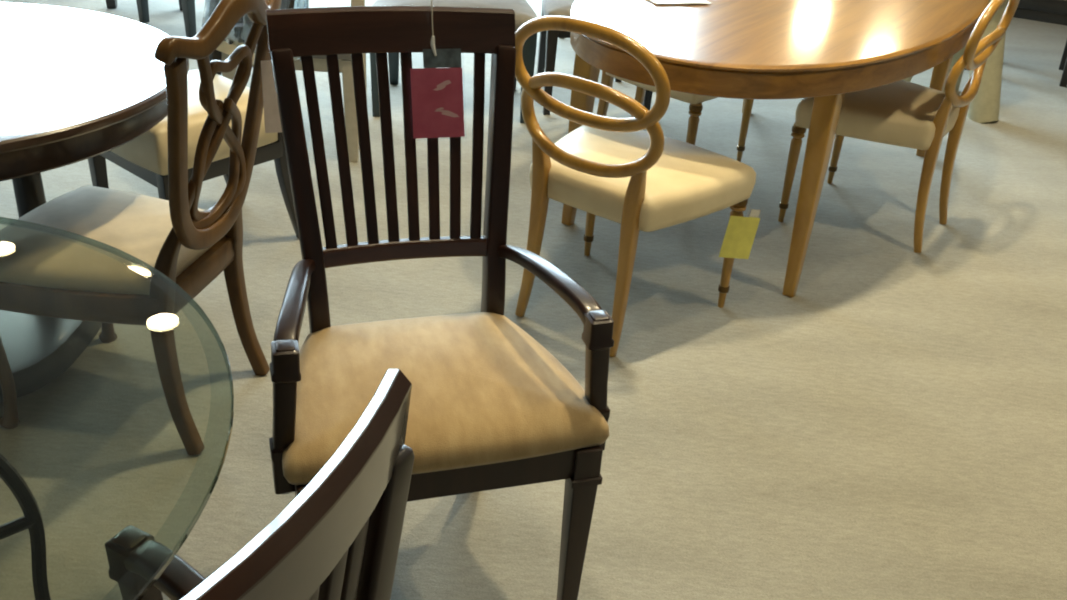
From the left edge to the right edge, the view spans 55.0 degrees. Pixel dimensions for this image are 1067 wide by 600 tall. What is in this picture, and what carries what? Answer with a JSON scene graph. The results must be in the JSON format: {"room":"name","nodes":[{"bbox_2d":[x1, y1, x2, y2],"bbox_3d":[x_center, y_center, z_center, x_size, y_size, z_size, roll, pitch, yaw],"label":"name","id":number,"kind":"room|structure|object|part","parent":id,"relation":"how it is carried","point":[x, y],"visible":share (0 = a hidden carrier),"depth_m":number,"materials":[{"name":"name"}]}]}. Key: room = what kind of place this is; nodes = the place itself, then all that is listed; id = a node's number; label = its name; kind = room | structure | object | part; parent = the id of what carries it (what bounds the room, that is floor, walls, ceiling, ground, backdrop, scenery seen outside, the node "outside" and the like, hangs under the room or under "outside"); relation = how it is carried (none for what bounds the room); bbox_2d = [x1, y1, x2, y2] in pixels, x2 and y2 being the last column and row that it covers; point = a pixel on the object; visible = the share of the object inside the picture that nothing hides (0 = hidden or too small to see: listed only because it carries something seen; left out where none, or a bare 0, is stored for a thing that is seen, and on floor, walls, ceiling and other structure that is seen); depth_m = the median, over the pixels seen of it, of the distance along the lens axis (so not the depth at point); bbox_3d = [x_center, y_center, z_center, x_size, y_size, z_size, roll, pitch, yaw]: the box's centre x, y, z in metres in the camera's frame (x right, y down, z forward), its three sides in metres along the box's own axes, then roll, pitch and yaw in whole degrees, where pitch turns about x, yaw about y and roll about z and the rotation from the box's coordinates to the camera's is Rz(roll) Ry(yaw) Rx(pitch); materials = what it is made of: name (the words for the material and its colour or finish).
{"room":"furniture store","nodes":[
{"label":"furniture store","id":0,"kind":"room"},
{"bbox_2d":[0,0,1066,599],"bbox_3d":[-1.009,0.084,2.937,13.000,0.100,11.000,4,29,0],"label":"floor","id":1,"kind":"structure","parent":0,"point":[893,426],"depth_m":2.76,"materials":[{"name":"carpet"}]},
{"bbox_2d":[0,2,188,401],"bbox_3d":[-1.463,-0.219,2.542,1.226,0.750,1.226,4,29,0],"label":"round dining table","id":2,"kind":"object","parent":1,"relation":"on","point":[77,85],"visible":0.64,"depth_m":2.42,"materials":[{"name":"brown wood"}]},
{"bbox_2d":[0,217,233,599],"bbox_3d":[-1.048,0.491,1.323,1.327,0.745,1.327,4,29,0],"label":"glass table","id":3,"kind":"object","parent":1,"relation":"on","point":[32,520],"visible":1,"depth_m":1.53,"materials":[{"name":"clear glass"}]},
{"bbox_3d":[-0.790,0.395,1.546,0.204,0.733,0.022,-21,38,-38],"label":"iron rod","id":4,"kind":"part","parent":3,"relation":"part of","materials":[{"name":"black metal"}]},
{"bbox_2d":[0,0,281,454],"bbox_3d":[-0.903,-0.208,2.310,0.632,1.040,0.497,9,29,9],"label":"chair","id":5,"kind":"object","parent":1,"relation":"on","point":[42,273],"visible":0.95,"depth_m":2.21,"materials":[{"name":"wood"}]},
{"bbox_3d":[-1.222,0.126,2.328,0.063,0.397,0.060,9,29,9],"label":"leg","id":6,"kind":"part","parent":5,"relation":"part of","materials":[{"name":"brown wood"}]},
{"bbox_3d":[-0.988,-0.152,2.361,0.452,0.066,0.454,9,29,9],"label":"seat","id":7,"kind":"part","parent":5,"relation":"part of","materials":[{"name":"fabric"}]},
{"bbox_3d":[-1.136,-0.062,2.682,0.063,0.397,0.060,9,29,9],"label":"leg","id":8,"kind":"part","parent":5,"relation":"part of","materials":[{"name":"brown wood"}]},
{"bbox_3d":[-0.987,-0.092,2.393,0.480,0.074,0.471,9,29,9],"label":"seat frame","id":9,"kind":"part","parent":5,"relation":"part of","materials":[{"name":"brown wood"}]},
{"bbox_3d":[-0.787,0.098,2.265,0.089,0.558,0.072,9,29,9],"label":"leg","id":10,"kind":"part","parent":5,"relation":"part of","materials":[{"name":"brown wood"}]},
{"bbox_3d":[-0.667,-0.338,2.185,0.090,0.474,0.461,9,29,9],"label":"frame","id":11,"kind":"part","parent":5,"relation":"part of","materials":[{"name":"brown wood"}]},
{"bbox_3d":[-0.600,-0.572,2.044,0.074,0.109,0.497,9,29,9],"label":"crest rail","id":12,"kind":"part","parent":5,"relation":"part of","materials":[{"name":"brown wood"}]},
{"bbox_3d":[-0.722,-0.045,2.534,0.089,0.558,0.072,9,29,9],"label":"leg","id":13,"kind":"part","parent":5,"relation":"part of","materials":[{"name":"brown wood"}]},
{"bbox_2d":[261,0,281,132],"bbox_3d":[-0.570,-0.513,2.253,0.058,0.300,0.014,-7,31,-19],"label":"price tag","id":14,"kind":"object","parent":5,"relation":"hanging from","point":[271,111],"visible":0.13,"depth_m":2.28,"materials":[{"name":"paper"}]},
{"bbox_2d":[106,0,182,10],"bbox_3d":[-2.199,-2.204,5.825,0.483,0.985,0.586,-1,29,-9],"label":"chair","id":15,"kind":"object","parent":1,"relation":"on","point":[110,3],"visible":0.7,"depth_m":5.80,"materials":[{"name":"black wood"}]},
{"bbox_3d":[-2.381,-1.840,5.728,0.074,0.408,0.074,-1,29,-9],"label":"leg","id":16,"kind":"part","parent":15,"relation":"part of","materials":[{"name":"black paint"}]},
{"bbox_2d":[136,0,195,37],"bbox_3d":[-1.788,-1.964,5.442,0.483,0.984,0.586,23,34,30],"label":"chair","id":17,"kind":"object","parent":1,"relation":"on","point":[188,6],"visible":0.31,"depth_m":5.36,"materials":[{"name":"grey fabric"}]},
{"bbox_3d":[-2.114,-1.700,5.508,0.060,0.408,0.060,23,34,30],"label":"leg","id":18,"kind":"part","parent":17,"relation":"part of","materials":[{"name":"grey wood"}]},
{"bbox_3d":[-1.789,-1.563,5.303,0.060,0.408,0.060,23,34,30],"label":"leg","id":19,"kind":"part","parent":17,"relation":"part of","materials":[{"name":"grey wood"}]},
{"bbox_2d":[88,0,298,237],"bbox_3d":[-1.023,-0.626,3.107,0.474,0.983,0.566,26,36,34],"label":"chair","id":20,"kind":"object","parent":1,"relation":"on","point":[145,156],"visible":0.31,"depth_m":3.02,"materials":[{"name":"beige fabric"}]},
{"bbox_3d":[-1.356,-0.354,3.212,0.041,0.358,0.041,26,36,34],"label":"leg","id":21,"kind":"part","parent":20,"relation":"part of","materials":[{"name":"black paint"}]},
{"bbox_3d":[-1.049,-0.203,2.978,0.041,0.358,0.041,26,36,34],"label":"leg","id":22,"kind":"part","parent":20,"relation":"part of","materials":[{"name":"black paint"}]},
{"bbox_3d":[-1.060,-0.476,3.155,0.448,0.056,0.434,26,36,34],"label":"seat frame","id":23,"kind":"part","parent":20,"relation":"part of","materials":[{"name":"black paint"}]},
{"bbox_3d":[-1.067,-0.560,3.090,0.474,0.152,0.442,26,36,34],"label":"seat","id":24,"kind":"part","parent":20,"relation":"part of","materials":[{"name":"beige fabric"}]},
{"bbox_3d":[-1.014,-0.755,3.353,0.037,0.975,0.124,26,36,34],"label":"post","id":25,"kind":"part","parent":20,"relation":"part of","materials":[{"name":"black paint"}]},
{"bbox_3d":[-0.851,-0.945,3.126,0.338,0.420,0.108,26,36,34],"label":"panel","id":26,"kind":"part","parent":20,"relation":"part of","materials":[{"name":"brown wood"}]},
{"bbox_2d":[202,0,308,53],"bbox_3d":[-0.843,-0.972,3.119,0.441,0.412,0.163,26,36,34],"label":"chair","id":27,"kind":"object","parent":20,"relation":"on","point":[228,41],"visible":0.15,"depth_m":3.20,"materials":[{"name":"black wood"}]},
{"bbox_3d":[-0.748,-0.624,3.150,0.037,0.975,0.124,26,36,34],"label":"post","id":28,"kind":"part","parent":20,"relation":"part of","materials":[{"name":"black paint"}]},
{"bbox_2d":[105,369,414,599],"bbox_3d":[-0.434,0.549,0.976,0.532,1.052,0.578,17,31,22],"label":"chair","id":29,"kind":"object","parent":1,"relation":"on","point":[339,538],"visible":0.98,"depth_m":0.76,"materials":[{"name":"brown wood"}]},
{"bbox_3d":[-0.464,0.398,1.248,0.063,0.288,0.053,17,31,22],"label":"arm post","id":30,"kind":"part","parent":29,"relation":"part of","materials":[{"name":"brown wood"}]},
{"bbox_3d":[-0.324,0.359,1.097,0.364,0.072,0.039,24,34,32],"label":"arm","id":31,"kind":"part","parent":29,"relation":"part of","materials":[{"name":"brown wood"}]},
{"bbox_3d":[-0.172,0.556,1.063,0.129,0.991,0.075,17,31,22],"label":"post","id":32,"kind":"part","parent":29,"relation":"part of","materials":[{"name":"brown wood"}]},
{"bbox_2d":[222,0,366,161],"bbox_3d":[-0.903,-1.102,3.992,0.524,0.984,0.586,3,29,-3],"label":"chair","id":33,"kind":"object","parent":1,"relation":"on","point":[320,64],"visible":0.09,"depth_m":3.87,"materials":[{"name":"beige wood"}]},
{"bbox_3d":[-1.140,-0.749,3.908,0.062,0.408,0.062,3,29,-3],"label":"leg","id":34,"kind":"part","parent":33,"relation":"part of","materials":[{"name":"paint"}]},
{"bbox_3d":[-0.909,-0.991,4.007,0.498,0.056,0.454,3,29,-3],"label":"seat frame","id":35,"kind":"part","parent":33,"relation":"part of","materials":[{"name":"paint"}]},
{"bbox_3d":[-0.904,-1.035,3.958,0.524,0.072,0.462,3,29,-3],"label":"seat","id":36,"kind":"part","parent":33,"relation":"part of","materials":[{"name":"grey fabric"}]},
{"bbox_3d":[-0.695,-0.727,3.928,0.062,0.408,0.062,3,29,-3],"label":"leg","id":37,"kind":"part","parent":33,"relation":"part of","materials":[{"name":"paint"}]},
{"bbox_3d":[-0.714,-1.195,4.195,0.055,0.977,0.139,3,29,-3],"label":"post","id":38,"kind":"part","parent":33,"relation":"part of","materials":[{"name":"paint"}]},
{"bbox_2d":[266,6,613,599],"bbox_3d":[-0.209,0.062,1.892,0.578,1.052,0.627,-5,30,-17],"label":"chair","id":39,"kind":"object","parent":1,"relation":"on","point":[490,407],"visible":0.93,"depth_m":1.84,"materials":[{"name":"beige fabric"}]},
{"bbox_3d":[-0.397,0.190,1.637,0.053,0.288,0.063,-5,30,-17],"label":"arm post","id":40,"kind":"part","parent":39,"relation":"part of","materials":[{"name":"brown wood"}]},
{"bbox_3d":[-0.401,0.000,1.742,0.039,0.072,0.380,1,29,-7],"label":"arm","id":41,"kind":"part","parent":39,"relation":"part of","materials":[{"name":"brown wood"}]},
{"bbox_3d":[-0.368,0.480,1.734,0.056,0.447,0.056,-5,30,-17],"label":"leg","id":42,"kind":"part","parent":39,"relation":"part of","materials":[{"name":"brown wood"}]},
{"bbox_3d":[-0.443,0.016,2.005,0.075,0.995,0.190,-5,30,-17],"label":"post","id":43,"kind":"part","parent":39,"relation":"part of","materials":[{"name":"brown wood"}]},
{"bbox_3d":[-0.257,-0.496,1.887,0.454,0.077,0.074,-5,30,-17],"label":"rail","id":44,"kind":"part","parent":39,"relation":"part of","materials":[{"name":"brown wood"}]},
{"bbox_3d":[-0.246,-0.095,1.970,0.332,0.034,0.042,-5,30,-17],"label":"rail","id":45,"kind":"part","parent":39,"relation":"part of","materials":[{"name":"brown wood"}]},
{"bbox_2d":[410,0,464,139],"bbox_3d":[-0.184,-0.444,1.912,0.106,0.268,0.105,-5,30,-17],"label":"price tag","id":46,"kind":"object","parent":39,"relation":"hanging from","point":[436,88],"visible":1,"depth_m":1.92,"materials":[{"name":"paper"}]},
{"bbox_3d":[-0.185,0.142,1.835,0.547,0.072,0.441,-5,30,-17],"label":"seat","id":47,"kind":"part","parent":39,"relation":"part of","materials":[{"name":"beige fabric"}]},
{"bbox_3d":[-0.190,0.200,1.867,0.490,0.062,0.412,-5,30,-17],"label":"seat frame","id":48,"kind":"part","parent":39,"relation":"part of","materials":[{"name":"brown wood"}]},
{"bbox_3d":[-0.086,-0.016,2.111,0.075,0.995,0.190,-5,30,-17],"label":"post","id":49,"kind":"part","parent":39,"relation":"part of","materials":[{"name":"brown wood"}]},
{"bbox_3d":[0.021,-0.038,1.867,0.039,0.072,0.380,-11,32,-26],"label":"arm","id":50,"kind":"part","parent":39,"relation":"part of","materials":[{"name":"brown wood"}]},
{"bbox_3d":[0.075,0.441,1.866,0.056,0.447,0.056,-5,30,-17],"label":"leg","id":51,"kind":"part","parent":39,"relation":"part of","materials":[{"name":"brown wood"}]},
{"bbox_3d":[0.104,0.145,1.786,0.053,0.288,0.063,-5,30,-17],"label":"arm post","id":52,"kind":"part","parent":39,"relation":"part of","materials":[{"name":"brown wood"}]},
{"bbox_2d":[370,0,536,122],"bbox_3d":[-0.344,-1.344,4.509,0.724,0.984,0.586,2,29,-4],"label":"chair","id":53,"kind":"object","parent":1,"relation":"on","point":[523,11],"visible":0.3,"depth_m":4.40,"materials":[{"name":"grey fabric"}]},
{"bbox_3d":[-0.673,-0.990,4.410,0.060,0.408,0.060,2,29,-4],"label":"leg","id":54,"kind":"part","parent":53,"relation":"part of","materials":[{"name":"teal wood"}]},
{"bbox_3d":[-0.637,-1.457,4.682,0.053,0.977,0.138,2,29,-4],"label":"post","id":55,"kind":"part","parent":53,"relation":"part of","materials":[{"name":"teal wood"}]},
{"bbox_3d":[-0.344,-1.278,4.475,0.724,0.072,0.462,2,29,-4],"label":"seat","id":56,"kind":"part","parent":53,"relation":"part of","materials":[{"name":"grey fabric"}]},
{"bbox_3d":[-0.028,-0.969,4.460,0.060,0.408,0.060,2,29,-4],"label":"leg","id":57,"kind":"part","parent":53,"relation":"part of","materials":[{"name":"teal wood"}]},
{"bbox_2d":[537,0,652,114],"bbox_3d":[0.290,-1.408,4.710,0.523,0.983,0.646,0,29,-7],"label":"chair","id":58,"kind":"object","parent":1,"relation":"on","point":[548,40],"visible":0.28,"depth_m":4.55,"materials":[{"name":"black wood"}]},
{"bbox_3d":[0.066,-1.528,4.907,0.041,0.975,0.128,0,29,-7],"label":"post","id":59,"kind":"part","parent":58,"relation":"part of","materials":[{"name":"black paint"}]},
{"bbox_3d":[0.072,-1.027,4.579,0.046,0.408,0.046,0,29,-7],"label":"leg","id":60,"kind":"part","parent":58,"relation":"part of","materials":[{"name":"black paint"}]},
{"bbox_3d":[0.287,-1.296,4.727,0.498,0.056,0.514,0,29,-7],"label":"seat frame","id":61,"kind":"part","parent":58,"relation":"part of","materials":[{"name":"black paint"}]},
{"bbox_3d":[0.294,-1.341,4.677,0.523,0.072,0.522,0,29,-7],"label":"seat","id":62,"kind":"part","parent":58,"relation":"part of","materials":[{"name":"grey fabric"}]},
{"bbox_3d":[0.529,-1.024,4.635,0.046,0.408,0.046,0,29,-7],"label":"leg","id":63,"kind":"part","parent":58,"relation":"part of","materials":[{"name":"black paint"}]},
{"bbox_2d":[515,16,755,356],"bbox_3d":[0.261,-0.377,2.904,0.583,0.908,0.571,23,34,30],"label":"chair","id":64,"kind":"object","parent":1,"relation":"on","point":[613,169],"visible":0.98,"depth_m":2.76,"materials":[{"name":"beige leather"}]},
{"bbox_3d":[0.001,-0.213,2.909,0.051,0.583,0.076,23,34,30],"label":"leg","id":65,"kind":"part","parent":64,"relation":"part of","materials":[{"name":"brown wood"}]},
{"bbox_3d":[0.191,-0.315,3.333,0.048,0.374,0.048,23,34,30],"label":"leg","id":66,"kind":"part","parent":64,"relation":"part of","materials":[{"name":"brown wood"}]},
{"bbox_3d":[0.245,-0.109,2.754,0.051,0.583,0.076,23,34,30],"label":"leg","id":67,"kind":"part","parent":64,"relation":"part of","materials":[{"name":"brown wood"}]},
{"bbox_3d":[0.287,-0.374,2.947,0.583,0.118,0.481,23,34,30],"label":"seat","id":68,"kind":"part","parent":64,"relation":"part of","materials":[{"name":"beige fabric"}]},
{"bbox_3d":[0.591,-0.144,3.078,0.048,0.374,0.048,23,34,30],"label":"leg","id":69,"kind":"part","parent":64,"relation":"part of","materials":[{"name":"brown wood"}]},
{"bbox_2d":[719,203,760,258],"bbox_3d":[0.611,-0.197,3.023,0.074,0.172,0.110,19,32,25],"label":"price tag","id":70,"kind":"object","parent":64,"relation":"attached to","point":[740,233],"visible":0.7,"depth_m":3.02,"materials":[{"name":"yellow paper"}]},
{"bbox_2d":[597,71,753,161],"bbox_3d":[0.545,-0.959,4.004,0.571,0.908,0.583,21,33,28],"label":"chair","id":71,"kind":"object","parent":1,"relation":"on","point":[695,107],"visible":0.16,"depth_m":3.95,"materials":[{"name":"brown wood"}]},
{"bbox_3d":[0.274,-0.829,4.068,0.076,0.583,0.051,21,33,28],"label":"leg","id":72,"kind":"part","parent":71,"relation":"part of","materials":[{"name":"brown wood"}]},
{"bbox_3d":[0.450,-0.940,4.295,0.076,0.583,0.051,21,33,28],"label":"leg","id":73,"kind":"part","parent":71,"relation":"part of","materials":[{"name":"brown wood"}]},
{"bbox_3d":[0.581,-0.926,3.992,0.481,0.118,0.583,21,33,28],"label":"seat","id":74,"kind":"part","parent":71,"relation":"part of","materials":[{"name":"beige fabric"}]},
{"bbox_3d":[0.583,-0.558,3.830,0.048,0.374,0.048,21,33,28],"label":"leg","id":75,"kind":"part","parent":71,"relation":"part of","materials":[{"name":"brown wood"}]},
{"bbox_3d":[0.870,-0.741,4.201,0.048,0.374,0.048,21,33,28],"label":"leg","id":76,"kind":"part","parent":71,"relation":"part of","materials":[{"name":"brown wood"}]},
{"bbox_2d":[561,0,988,296],"bbox_3d":[0.939,-0.787,3.894,1.210,0.762,2.384,20,32,27],"label":"oval dining table","id":77,"kind":"object","parent":1,"relation":"on","point":[823,50],"visible":0.8,"depth_m":3.08,"materials":[{"name":"brown wood"}]},
{"bbox_3d":[0.166,-0.570,3.487,0.070,0.673,0.088,20,32,27],"label":"leg","id":78,"kind":"part","parent":77,"relation":"part of","materials":[{"name":"brown wood"}]},
{"bbox_2d":[650,0,709,3],"bbox_3d":[0.476,-1.006,3.422,0.200,0.006,0.130,-6,30,-17],"label":"paper sheet","id":79,"kind":"object","parent":77,"relation":"on","point":[653,1],"visible":1,"depth_m":3.38,"materials":[{"name":"white paper"}]},
{"bbox_3d":[0.840,-0.324,3.129,0.070,0.673,0.088,20,32,27],"label":"leg","id":80,"kind":"part","parent":77,"relation":"part of","materials":[{"name":"brown wood"}]},
{"bbox_3d":[1.706,-0.926,4.344,0.070,0.673,0.088,20,32,27],"label":"leg","id":81,"kind":"part","parent":77,"relation":"part of","materials":[{"name":"brown wood"}]},
{"bbox_2d":[778,0,1019,252],"bbox_3d":[1.283,-0.700,3.631,0.571,0.908,0.583,21,33,28],"label":"chair","id":82,"kind":"object","parent":1,"relation":"on","point":[902,113],"visible":0.92,"depth_m":3.50,"materials":[{"name":"brown wood"}]},
{"bbox_3d":[0.923,-0.455,3.688,0.048,0.374,0.048,21,33,28],"label":"leg","id":83,"kind":"part","parent":82,"relation":"part of","materials":[{"name":"brown wood"}]},
{"bbox_3d":[1.211,-0.637,4.059,0.048,0.374,0.048,21,33,28],"label":"leg","id":84,"kind":"part","parent":82,"relation":"part of","materials":[{"name":"brown wood"}]},
{"bbox_3d":[1.245,-0.696,3.663,0.481,0.118,0.583,21,33,28],"label":"seat","id":85,"kind":"part","parent":82,"relation":"part of","materials":[{"name":"beige fabric"}]},
{"bbox_3d":[1.357,-0.434,3.496,0.076,0.583,0.051,21,33,28],"label":"leg","id":86,"kind":"part","parent":82,"relation":"part of","materials":[{"name":"brown wood"}]},
{"bbox_3d":[1.533,-0.545,3.722,0.076,0.583,0.051,21,33,28],"label":"leg","id":87,"kind":"part","parent":82,"relation":"part of","materials":[{"name":"brown wood"}]},
{"bbox_2d":[903,0,1008,122],"bbox_3d":[2.068,-1.314,5.073,0.660,0.764,0.636,4,29,0],"label":"pedestal table","id":88,"kind":"object","parent":1,"relation":"on","point":[985,107],"visible":0.27,"depth_m":4.93,"materials":[{"name":"beige paint"}]},
{"bbox_3d":[2.170,-1.385,5.231,0.153,0.750,0.298,16,31,20],"label":"leg","id":89,"kind":"part","parent":88,"relation":"part of","materials":[{"name":"beige paint"}]},
{"bbox_3d":[2.191,-1.220,4.934,0.153,0.750,0.298,-15,34,-32],"label":"leg","id":90,"kind":"part","parent":88,"relation":"part of","materials":[{"name":"beige paint"}]},
{"bbox_2d":[965,0,1066,86],"bbox_3d":[2.804,-1.758,5.691,0.626,0.984,0.463,15,31,19],"label":"chair","id":91,"kind":"object","parent":1,"relation":"on","point":[1048,11],"visible":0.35,"depth_m":5.56,"materials":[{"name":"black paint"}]},
{"bbox_3d":[2.832,-1.630,5.743,0.494,0.056,0.438,15,31,19],"label":"seat frame","id":92,"kind":"part","parent":91,"relation":"part of","materials":[{"name":"black paint"}]},
{"bbox_3d":[2.857,-1.693,5.698,0.503,0.102,0.463,15,31,19],"label":"seat","id":93,"kind":"part","parent":91,"relation":"part of","materials":[{"name":"black paint"}]},
{"bbox_3d":[3.104,-1.513,5.907,0.055,0.378,0.055,15,31,19],"label":"leg","id":94,"kind":"part","parent":91,"relation":"part of","materials":[{"name":"black paint"}]},
{"bbox_3d":[2.945,-1.350,5.589,0.055,0.378,0.055,15,31,19],"label":"leg","id":95,"kind":"part","parent":91,"relation":"part of","materials":[{"name":"black paint"}]}
]}

